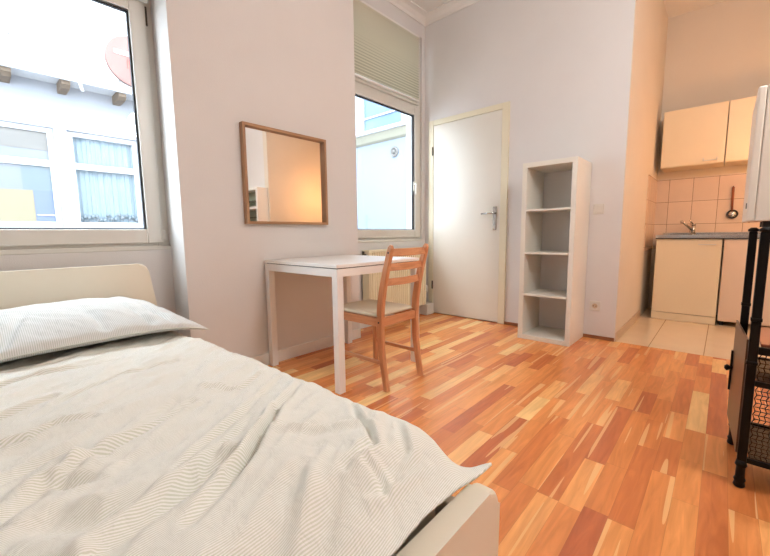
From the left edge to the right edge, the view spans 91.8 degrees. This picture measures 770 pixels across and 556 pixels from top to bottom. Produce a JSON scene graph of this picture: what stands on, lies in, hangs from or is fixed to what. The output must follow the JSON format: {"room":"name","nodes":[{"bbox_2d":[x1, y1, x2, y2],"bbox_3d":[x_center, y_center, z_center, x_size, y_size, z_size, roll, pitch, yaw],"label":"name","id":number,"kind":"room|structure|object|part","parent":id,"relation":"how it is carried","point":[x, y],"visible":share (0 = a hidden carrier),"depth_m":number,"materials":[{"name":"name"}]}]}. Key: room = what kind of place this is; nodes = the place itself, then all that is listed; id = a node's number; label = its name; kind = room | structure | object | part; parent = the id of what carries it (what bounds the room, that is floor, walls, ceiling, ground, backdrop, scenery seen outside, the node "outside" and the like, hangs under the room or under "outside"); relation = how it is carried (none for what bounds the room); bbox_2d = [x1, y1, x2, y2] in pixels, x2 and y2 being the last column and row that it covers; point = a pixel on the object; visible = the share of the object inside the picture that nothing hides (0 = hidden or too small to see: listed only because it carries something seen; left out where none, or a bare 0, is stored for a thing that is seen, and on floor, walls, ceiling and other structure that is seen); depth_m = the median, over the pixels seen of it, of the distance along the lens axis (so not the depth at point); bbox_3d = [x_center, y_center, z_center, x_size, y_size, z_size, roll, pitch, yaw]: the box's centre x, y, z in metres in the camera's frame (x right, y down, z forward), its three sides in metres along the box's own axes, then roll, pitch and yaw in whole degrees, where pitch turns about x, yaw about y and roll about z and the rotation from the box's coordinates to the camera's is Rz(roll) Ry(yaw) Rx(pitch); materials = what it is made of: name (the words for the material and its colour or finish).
{"room":"studio apartment","nodes":[
{"label":"studio apartment","id":0,"kind":"room"},
{"bbox_2d":[0,0,424,357],"bbox_3d":[-1.331,-0.947,2.251,0.441,3.200,5.506,5,9,42],"label":"wall","id":1,"kind":"structure","parent":0,"point":[286,65],"depth_m":2.42,"materials":[{"name":"paint"}]},
{"bbox_2d":[0,0,170,254],"bbox_3d":[-1.812,-1.195,1.760,0.106,2.162,1.305,5,9,42],"label":"window","id":2,"kind":"structure","parent":1,"relation":"in","point":[154,235],"depth_m":2.15,"materials":[{"name":"plastic"}]},
{"bbox_3d":[-1.778,-0.132,1.865,0.046,0.025,1.305,5,9,42],"label":"sill","id":3,"kind":"part","parent":2,"relation":"part of","materials":[{"name":"stone"}]},
{"bbox_2d":[239,121,327,224],"bbox_3d":[-0.683,-0.701,2.634,0.042,0.638,0.668,5,9,42],"label":"wall mirror","id":4,"kind":"object","parent":1,"relation":"attached to","point":[284,173],"visible":1,"depth_m":2.60,"materials":[{"name":"mirror"}]},
{"bbox_3d":[-0.901,-0.670,2.395,0.042,0.638,0.018,5,9,42],"label":"frame","id":5,"kind":"part","parent":4,"relation":"part of","materials":[{"name":"wood"}]},
{"bbox_3d":[-0.687,-1.008,2.598,0.042,0.018,0.632,5,9,42],"label":"frame rail","id":6,"kind":"part","parent":4,"relation":"part of","materials":[{"name":"wood"}]},
{"bbox_3d":[-0.680,-0.393,2.670,0.042,0.018,0.632,5,9,42],"label":"frame rail","id":7,"kind":"part","parent":4,"relation":"part of","materials":[{"name":"wood"}]},
{"bbox_3d":[-0.465,-0.731,2.873,0.042,0.638,0.018,5,9,42],"label":"frame","id":8,"kind":"part","parent":4,"relation":"part of","materials":[{"name":"wood"}]},
{"bbox_2d":[250,314,393,364],"bbox_3d":[-0.343,0.484,3.323,0.235,0.085,2.674,5,9,42],"label":"baseboard","id":9,"kind":"structure","parent":1,"relation":"attached to","point":[301,349],"depth_m":2.86,"materials":[{"name":"white paint"}]},
{"bbox_2d":[355,39,421,242],"bbox_3d":[-0.032,-1.442,3.685,0.144,2.162,1.252,5,9,42],"label":"window","id":10,"kind":"structure","parent":1,"relation":"in","point":[365,90],"depth_m":3.94,"materials":[{"name":"plastic"}]},
{"bbox_2d":[353,0,419,101],"bbox_3d":[-0.018,-2.158,3.552,0.030,0.659,1.118,5,9,42],"label":"blind","id":11,"kind":"object","parent":10,"relation":"attached to","point":[386,53],"visible":0.71,"depth_m":3.56,"materials":[{"name":"beige fabric"}]},
{"bbox_3d":[-0.014,-1.841,3.589,0.024,0.020,1.116,5,9,42],"label":"rail","id":12,"kind":"part","parent":11,"relation":"part of","materials":[{"name":"white paint"}]},
{"bbox_3d":[-0.021,-2.474,3.514,0.026,0.022,1.118,5,9,42],"label":"head rail","id":13,"kind":"part","parent":11,"relation":"part of","materials":[{"name":"white paint"}]},
{"bbox_3d":[-0.038,-2.153,3.599,0.052,0.680,1.152,5,9,42],"label":"sash","id":14,"kind":"part","parent":10,"relation":"part of","materials":[{"name":"plastic"}]},
{"bbox_3d":[-0.011,-0.380,3.803,0.046,0.025,1.252,5,9,42],"label":"sill","id":15,"kind":"part","parent":10,"relation":"part of","materials":[{"name":"stone"}]},
{"bbox_3d":[0.330,-0.978,4.059,0.042,0.140,0.028,5,9,42],"label":"handle","id":16,"kind":"part","parent":10,"relation":"part of","materials":[{"name":"white plastic"}]},
{"bbox_2d":[362,247,427,305],"bbox_3d":[0.123,0.014,3.874,0.125,0.638,1.008,5,9,42],"label":"radiator","id":17,"kind":"object","parent":1,"relation":"attached to","point":[400,294],"visible":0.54,"depth_m":3.74,"materials":[{"name":"metal"}]},
{"bbox_2d":[267,313,769,555],"bbox_3d":[0.418,0.862,0.821,4.955,0.100,5.406,5,9,42],"label":"floor","id":18,"kind":"structure","parent":0,"point":[594,447],"depth_m":1.73,"materials":[{"name":"brown wood"}]},
{"bbox_2d":[0,264,499,555],"bbox_3d":[-1.067,0.435,0.929,2.169,0.757,1.653,5,9,42],"label":"bed","id":19,"kind":"object","parent":18,"relation":"on","point":[466,523],"visible":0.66,"depth_m":1.71,"materials":[{"name":"beige wood"}]},
{"bbox_3d":[-1.857,0.312,1.633,0.040,0.657,1.653,5,9,42],"label":"headboard","id":20,"kind":"part","parent":19,"relation":"part of","materials":[{"name":"beige wood"}]},
{"bbox_2d":[392,509,434,555],"bbox_3d":[-1.048,0.497,0.922,1.935,0.194,1.358,5,9,42],"label":"mattress","id":21,"kind":"object","parent":19,"relation":"on","point":[430,516],"visible":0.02,"depth_m":0.70,"materials":[{"name":"grey fabric"}]},
{"bbox_2d":[0,331,491,555],"bbox_3d":[-0.914,0.415,0.750,1.640,0.231,1.600,5,9,42],"label":"duvet","id":22,"kind":"object","parent":21,"relation":"on","point":[166,443],"visible":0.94,"depth_m":0.68,"materials":[{"name":"white fabric"}]},
{"bbox_2d":[0,296,208,362],"bbox_3d":[-1.317,0.181,1.557,0.815,0.139,0.854,5,9,42],"label":"pillow","id":23,"kind":"object","parent":22,"relation":"on","point":[36,329],"visible":1,"depth_m":1.41,"materials":[{"name":"white fabric"}]},
{"bbox_3d":[-0.590,0.515,1.472,2.083,0.220,0.030,5,9,42],"label":"rail","id":24,"kind":"part","parent":19,"relation":"part of","materials":[{"name":"beige wood"}]},
{"bbox_3d":[-0.275,0.662,0.242,0.046,0.379,1.462,5,9,42],"label":"footboard","id":25,"kind":"part","parent":19,"relation":"part of","materials":[{"name":"beige wood"}]},
{"bbox_2d":[265,255,418,393],"bbox_3d":[-0.287,0.236,2.609,0.750,0.742,0.750,5,9,42],"label":"dining table","id":26,"kind":"object","parent":18,"relation":"on","point":[340,268],"visible":0.84,"depth_m":2.31,"materials":[{"name":"wood"}]},
{"bbox_3d":[-0.785,0.257,2.587,0.045,0.717,0.045,5,9,42],"label":"leg","id":27,"kind":"part","parent":26,"relation":"part of","materials":[{"name":"white wood"}]},
{"bbox_3d":[-0.262,0.306,2.116,0.045,0.717,0.045,5,9,42],"label":"leg","id":28,"kind":"part","parent":26,"relation":"part of","materials":[{"name":"white wood"}]},
{"bbox_3d":[-0.312,0.191,3.105,0.045,0.717,0.045,5,9,42],"label":"leg","id":29,"kind":"part","parent":26,"relation":"part of","materials":[{"name":"white wood"}]},
{"bbox_3d":[0.211,0.240,2.635,0.045,0.717,0.045,5,9,42],"label":"leg","id":30,"kind":"part","parent":26,"relation":"part of","materials":[{"name":"white wood"}]},
{"bbox_2d":[332,243,428,391],"bbox_3d":[-0.033,0.209,2.371,0.536,0.851,0.369,5,9,42],"label":"dining chair","id":31,"kind":"object","parent":18,"relation":"on","point":[369,312],"visible":0.94,"depth_m":2.25,"materials":[{"name":"brown wood"}]},
{"bbox_3d":[-0.159,0.245,2.270,0.330,0.050,0.020,5,9,42],"label":"seat rail","id":32,"kind":"part","parent":31,"relation":"part of","materials":[{"name":"brown wood"}]},
{"bbox_2d":[332,299,411,316],"bbox_3d":[-0.077,0.188,2.409,0.418,0.038,0.369,5,9,42],"label":"seat cushion","id":33,"kind":"object","parent":31,"relation":"on","point":[363,308],"depth_m":2.31,"materials":[{"name":"white fabric"}]},
{"bbox_3d":[-0.069,0.389,2.647,0.036,0.425,0.032,5,9,42],"label":"leg","id":34,"kind":"part","parent":31,"relation":"part of","materials":[{"name":"brown wood"}]},
{"bbox_3d":[0.003,0.238,2.121,0.122,0.851,0.031,5,9,42],"label":"leg","id":35,"kind":"part","parent":31,"relation":"part of","materials":[{"name":"brown wood"}]},
{"bbox_3d":[0.083,0.243,2.269,0.022,0.050,0.301,5,9,42],"label":"seat rail","id":36,"kind":"part","parent":31,"relation":"part of","materials":[{"name":"brown wood"}]},
{"bbox_3d":[0.221,0.207,2.361,0.122,0.851,0.031,5,9,42],"label":"leg","id":37,"kind":"part","parent":31,"relation":"part of","materials":[{"name":"brown wood"}]},
{"bbox_2d":[419,302,433,314],"bbox_3d":[0.462,0.345,4.251,0.138,0.125,0.130,5,9,42],"label":"pipe cover","id":38,"kind":"object","parent":18,"relation":"on","point":[428,308],"visible":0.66,"depth_m":4.20,"materials":[{"name":"white plastic"}]},
{"bbox_2d":[518,156,591,346],"bbox_3d":[1.429,-0.216,3.159,0.420,1.469,0.390,5,9,42],"label":"shelf unit","id":39,"kind":"object","parent":18,"relation":"on","point":[530,292],"visible":1,"depth_m":3.10,"materials":[{"name":"white wood"}]},
{"bbox_3d":[1.288,-0.229,3.286,0.038,1.394,0.390,5,9,42],"label":"panel","id":40,"kind":"part","parent":39,"relation":"part of","materials":[{"name":"white wood"}]},
{"bbox_3d":[1.434,0.134,3.201,0.344,0.016,0.384,5,9,42],"label":"shelf","id":41,"kind":"part","parent":39,"relation":"part of","materials":[{"name":"white wood"}]},
{"bbox_3d":[1.430,-0.215,3.159,0.344,0.016,0.384,5,9,42],"label":"shelf","id":42,"kind":"part","parent":39,"relation":"part of","materials":[{"name":"white wood"}]},
{"bbox_3d":[1.426,-0.566,3.118,0.344,0.016,0.384,5,9,42],"label":"shelf","id":43,"kind":"part","parent":39,"relation":"part of","materials":[{"name":"white wood"}]},
{"bbox_3d":[1.438,0.495,3.242,0.420,0.037,0.390,5,9,42],"label":"panel","id":44,"kind":"part","parent":39,"relation":"part of","materials":[{"name":"white wood"}]},
{"bbox_3d":[1.421,-0.926,3.075,0.420,0.038,0.390,5,9,42],"label":"panel","id":45,"kind":"part","parent":39,"relation":"part of","materials":[{"name":"white wood"}]},
{"bbox_3d":[1.571,-0.202,3.031,0.038,1.394,0.390,5,9,42],"label":"panel","id":46,"kind":"part","parent":39,"relation":"part of","materials":[{"name":"white wood"}]},
{"bbox_2d":[724,227,769,487],"bbox_3d":[1.601,0.291,1.208,0.729,0.916,0.394,5,9,42],"label":"wire rack","id":47,"kind":"object","parent":18,"relation":"on","point":[750,437],"visible":1,"depth_m":1.31,"materials":[{"name":"black metal"}]},
{"bbox_3d":[1.453,0.378,1.578,0.026,0.028,0.028,5,9,42],"label":"knob","id":48,"kind":"part","parent":47,"relation":"part of","materials":[{"name":"black metal"}]},
{"bbox_3d":[1.372,0.401,1.454,0.006,0.415,0.360,5,9,39],"label":"panel","id":49,"kind":"part","parent":47,"relation":"part of","materials":[{"name":"beige wood"}]},
{"bbox_3d":[1.477,0.254,1.541,0.034,0.916,0.034,5,9,42],"label":"post","id":50,"kind":"part","parent":47,"relation":"part of","materials":[{"name":"black metal"}]},
{"bbox_2d":[742,84,769,226],"bbox_3d":[1.666,-0.437,1.334,0.529,0.498,0.420,5,9,42],"label":"mini fridge","id":51,"kind":"object","parent":47,"relation":"on","point":[756,207],"visible":1,"depth_m":1.34,"materials":[{"name":"white metal"}]},
{"bbox_3d":[1.501,0.660,1.102,0.632,0.018,0.018,5,9,42],"label":"cross rail","id":52,"kind":"part","parent":47,"relation":"part of","materials":[{"name":"black metal"}]},
{"bbox_3d":[1.732,0.628,1.356,0.632,0.018,0.018,5,9,42],"label":"cross rail","id":53,"kind":"part","parent":47,"relation":"part of","materials":[{"name":"black metal"}]},
{"bbox_3d":[1.498,0.382,1.069,0.632,0.018,0.018,5,9,42],"label":"cross rail","id":54,"kind":"part","parent":47,"relation":"part of","materials":[{"name":"black metal"}]},
{"bbox_3d":[1.496,0.268,1.056,0.632,0.025,0.018,5,9,42],"label":"cross rail","id":55,"kind":"part","parent":47,"relation":"part of","materials":[{"name":"black metal"}]},
{"bbox_2d":[425,0,634,337],"bbox_3d":[1.125,-1.143,3.674,2.157,3.200,0.120,5,9,42],"label":"wall","id":56,"kind":"structure","parent":0,"point":[563,67],"depth_m":3.28,"materials":[{"name":"paint"}]},
{"bbox_2d":[386,0,480,25],"bbox_3d":[0.714,-2.622,2.913,1.917,0.075,1.273,5,9,42],"label":"trim","id":57,"kind":"structure","parent":56,"relation":"attached to","point":[408,7],"depth_m":3.78,"materials":[{"name":"paint"}]},
{"bbox_2d":[428,101,509,323],"bbox_3d":[0.856,-0.629,3.929,0.919,2.125,0.164,5,9,42],"label":"door","id":58,"kind":"structure","parent":56,"relation":"in","point":[469,151],"depth_m":3.86,"materials":[{"name":"paint"}]},
{"bbox_3d":[1.027,-0.592,3.701,0.147,0.230,0.052,5,9,42],"label":"handle","id":59,"kind":"part","parent":58,"relation":"part of","materials":[{"name":"metal"}]},
{"bbox_2d":[504,321,613,341],"bbox_3d":[1.186,0.446,3.733,1.923,0.028,0.012,5,9,42],"label":"baseboard","id":60,"kind":"structure","parent":56,"relation":"attached to","point":[505,322],"depth_m":3.19,"materials":[{"name":"wood"}]},
{"bbox_2d":[589,301,599,310],"bbox_3d":[1.781,0.237,3.165,0.080,0.082,0.011,5,9,42],"label":"wall socket","id":61,"kind":"object","parent":56,"relation":"attached to","point":[594,305],"visible":1,"depth_m":3.16,"materials":[{"name":"white plastic"}]},
{"bbox_2d":[593,204,604,213],"bbox_3d":[1.763,-0.569,3.076,0.080,0.084,0.014,5,9,42],"label":"light switch","id":62,"kind":"object","parent":56,"relation":"attached to","point":[598,208],"visible":1,"depth_m":3.07,"materials":[{"name":"white plastic"}]},
{"bbox_2d":[411,0,725,18],"bbox_3d":[0.966,-2.511,1.190,5.105,0.100,7.320,5,9,42],"label":"ceiling","id":63,"kind":"structure","parent":0,"point":[674,8],"depth_m":3.80,"materials":[{"name":"paint"}]},
{"bbox_2d":[434,308,769,359],"bbox_3d":[2.502,0.482,3.847,3.955,0.100,1.914,5,9,42],"label":"floor","id":64,"kind":"structure","parent":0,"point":[716,340],"depth_m":3.23,"materials":[{"name":"tile"}]},
{"bbox_2d":[717,239,769,326],"bbox_3d":[3.570,0.040,3.550,0.556,0.822,0.575,5,9,42],"label":"fridge","id":65,"kind":"object","parent":64,"relation":"on","point":[735,250],"visible":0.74,"depth_m":3.45,"materials":[{"name":"metal"}]},
{"bbox_2d":[618,0,667,329],"bbox_3d":[2.522,-1.163,3.699,0.120,3.200,1.794,5,9,42],"label":"wall","id":66,"kind":"structure","parent":0,"point":[652,26],"depth_m":3.48,"materials":[{"name":"paint"}]},
{"bbox_2d":[614,0,638,340],"bbox_3d":[1.927,-1.068,2.954,0.004,3.200,0.119,5,9,42],"label":"trim","id":67,"kind":"structure","parent":66,"relation":"attached to","point":[636,1],"depth_m":2.96,"materials":[{"name":"paint"}]},
{"bbox_2d":[615,310,640,340],"bbox_3d":[2.311,0.433,3.527,0.010,0.075,1.192,5,9,42],"label":"baseboard","id":68,"kind":"structure","parent":66,"relation":"attached to","point":[630,322],"depth_m":3.43,"materials":[{"name":"beige tile"}]},
{"bbox_2d":[643,175,656,250],"bbox_3d":[2.900,-0.696,4.071,0.009,0.778,0.611,5,9,42],"label":"backsplash","id":69,"kind":"structure","parent":66,"relation":"attached to","point":[652,182],"depth_m":4.02,"materials":[{"name":"tile"}]},
{"bbox_2d":[648,0,769,314],"bbox_3d":[3.853,-1.173,3.650,1.918,3.200,0.120,5,9,42],"label":"wall","id":70,"kind":"structure","parent":0,"point":[719,52],"depth_m":3.85,"materials":[{"name":"paint"}]},
{"bbox_2d":[651,239,722,324],"bbox_3d":[3.167,-0.001,3.913,0.507,0.824,0.610,5,9,42],"label":"base cabinet","id":71,"kind":"object","parent":70,"relation":"attached to","point":[686,271],"visible":0.98,"depth_m":3.69,"materials":[{"name":"beige laminate"}]},
{"bbox_2d":[656,232,759,238],"bbox_3d":[3.388,-0.419,3.663,1.120,0.059,0.608,5,9,42],"label":"countertop","id":72,"kind":"structure","parent":71,"relation":"on","point":[699,235],"depth_m":3.69,"materials":[{"name":"metal"}]},
{"bbox_2d":[680,220,695,234],"bbox_3d":[3.248,-0.544,4.002,0.212,0.158,0.055,-2,7,-14],"label":"tap","id":73,"kind":"object","parent":72,"relation":"on","point":[693,225],"visible":1,"depth_m":4.00,"materials":[{"name":"metal"}]},
{"bbox_3d":[3.234,-0.559,3.997,0.183,0.115,0.026,-3,7,-16],"label":"spout","id":74,"kind":"part","parent":73,"relation":"part of","materials":[{"name":"metal"}]},
{"bbox_2d":[660,101,729,171],"bbox_3d":[3.212,-1.441,3.876,0.502,0.571,0.355,5,9,42],"label":"upper cabinet","id":75,"kind":"object","parent":70,"relation":"attached to","point":[695,137],"visible":1,"depth_m":3.76,"materials":[{"name":"beige laminate"}]},
{"bbox_2d":[653,173,761,249],"bbox_3d":[3.779,-0.662,3.695,1.818,0.778,0.009,5,9,42],"label":"backsplash","id":76,"kind":"structure","parent":70,"relation":"attached to","point":[705,201],"depth_m":4.01,"materials":[{"name":"tile"}]},
{"bbox_2d":[726,186,737,218],"bbox_3d":[3.581,-0.778,3.833,0.091,0.331,0.032,5,9,42],"label":"utensil","id":77,"kind":"object","parent":70,"relation":"hanging from","point":[731,214],"visible":1,"depth_m":3.83,"materials":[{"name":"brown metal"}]},
{"bbox_3d":[3.570,-0.813,3.831,0.025,0.240,0.022,5,9,42],"label":"handle","id":78,"kind":"part","parent":77,"relation":"part of","materials":[{"name":"orange metal"}]},
{"bbox_2d":[725,96,756,165],"bbox_3d":[3.589,-1.405,3.538,0.502,0.571,0.355,5,9,42],"label":"upper cabinet","id":79,"kind":"object","parent":70,"relation":"attached to","point":[741,110],"visible":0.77,"depth_m":3.54,"materials":[{"name":"beige laminate"}]},
{"label":"outside","id":80,"kind":"structure","parent":0,"visible":0},
{"bbox_3d":[-4.193,0.479,7.961,11.225,0.100,18.000,5,9,42],"label":"ground","id":81,"kind":"structure","parent":80,"visible":0},
{"bbox_2d":[0,0,143,227],"bbox_3d":[-5.248,-2.779,5.379,1.250,7.000,9.400,5,9,42],"label":"building","id":82,"kind":"structure","parent":81,"relation":"on","point":[69,157],"depth_m":5.72,"materials":[{"name":"white paint"}]},
{"bbox_3d":[-5.516,-1.422,5.104,0.010,0.355,0.780,5,9,42],"label":"pane","id":83,"kind":"part","parent":82,"relation":"part of","materials":[{"name":"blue glass"}]},
{"bbox_3d":[-5.468,-1.022,5.183,0.010,0.460,0.885,5,9,42],"label":"yellow panel","id":84,"kind":"part","parent":82,"relation":"part of","materials":[{"name":"yellow paint"}]},
{"bbox_2d":[0,126,47,150],"bbox_3d":[-5.410,-1.982,5.163,0.010,0.270,1.115,5,9,42],"label":"roller blind","id":85,"kind":"object","parent":82,"relation":"hanging from","point":[10,138],"depth_m":5.37,"materials":[{"name":"white fabric"}]},
{"bbox_3d":[-5.411,-1.778,5.190,0.010,0.140,1.115,5,9,42],"label":"pane","id":86,"kind":"part","parent":82,"relation":"part of","materials":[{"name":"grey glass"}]},
{"bbox_3d":[-5.142,-1.475,5.514,0.010,0.355,0.335,5,9,42],"label":"pane","id":87,"kind":"part","parent":82,"relation":"part of","materials":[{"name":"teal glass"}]},
{"bbox_3d":[-5.098,-1.075,5.597,0.010,0.460,0.230,5,9,42],"label":"blue panel","id":88,"kind":"part","parent":82,"relation":"part of","materials":[{"name":"blue glass"}]},
{"bbox_3d":[-4.407,-2.773,5.408,0.040,0.130,0.069,5,9,42],"label":"gutter spout","id":89,"kind":"part","parent":82,"relation":"part of","materials":[{"name":"white metal"}]},
{"bbox_2d":[72,137,137,222],"bbox_3d":[-4.607,-1.580,6.165,0.018,1.320,0.810,5,9,42],"label":"window","id":90,"kind":"structure","parent":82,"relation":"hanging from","point":[101,194],"depth_m":6.15,"materials":[{"name":"white glass"}]},
{"bbox_2d":[105,36,131,86],"bbox_3d":[-4.436,-3.802,6.587,0.070,0.830,0.830,5,9,42],"label":"satellite dish","id":91,"kind":"object","parent":82,"relation":"attached to","point":[116,49],"visible":0.52,"depth_m":6.41,"materials":[{"name":"pink metal"}]},
{"bbox_2d":[355,73,406,228],"bbox_3d":[0.072,-2.138,7.951,4.000,5.000,0.600,5,9,42],"label":"building","id":92,"kind":"structure","parent":81,"relation":"on","point":[381,177],"depth_m":7.94,"materials":[{"name":"white paint"}]},
{"bbox_3d":[0.083,-2.950,7.878,4.000,0.170,0.540,5,9,42],"label":"cornice","id":93,"kind":"part","parent":92,"relation":"part of","materials":[{"name":"white paint"}]},
{"bbox_2d":[390,146,398,156],"bbox_3d":[0.180,-2.583,7.620,0.209,0.209,0.053,5,9,42],"label":"round vent","id":94,"kind":"object","parent":92,"relation":"attached to","point":[394,150],"visible":1,"depth_m":7.60,"materials":[{"name":"white plastic"}]}
]}

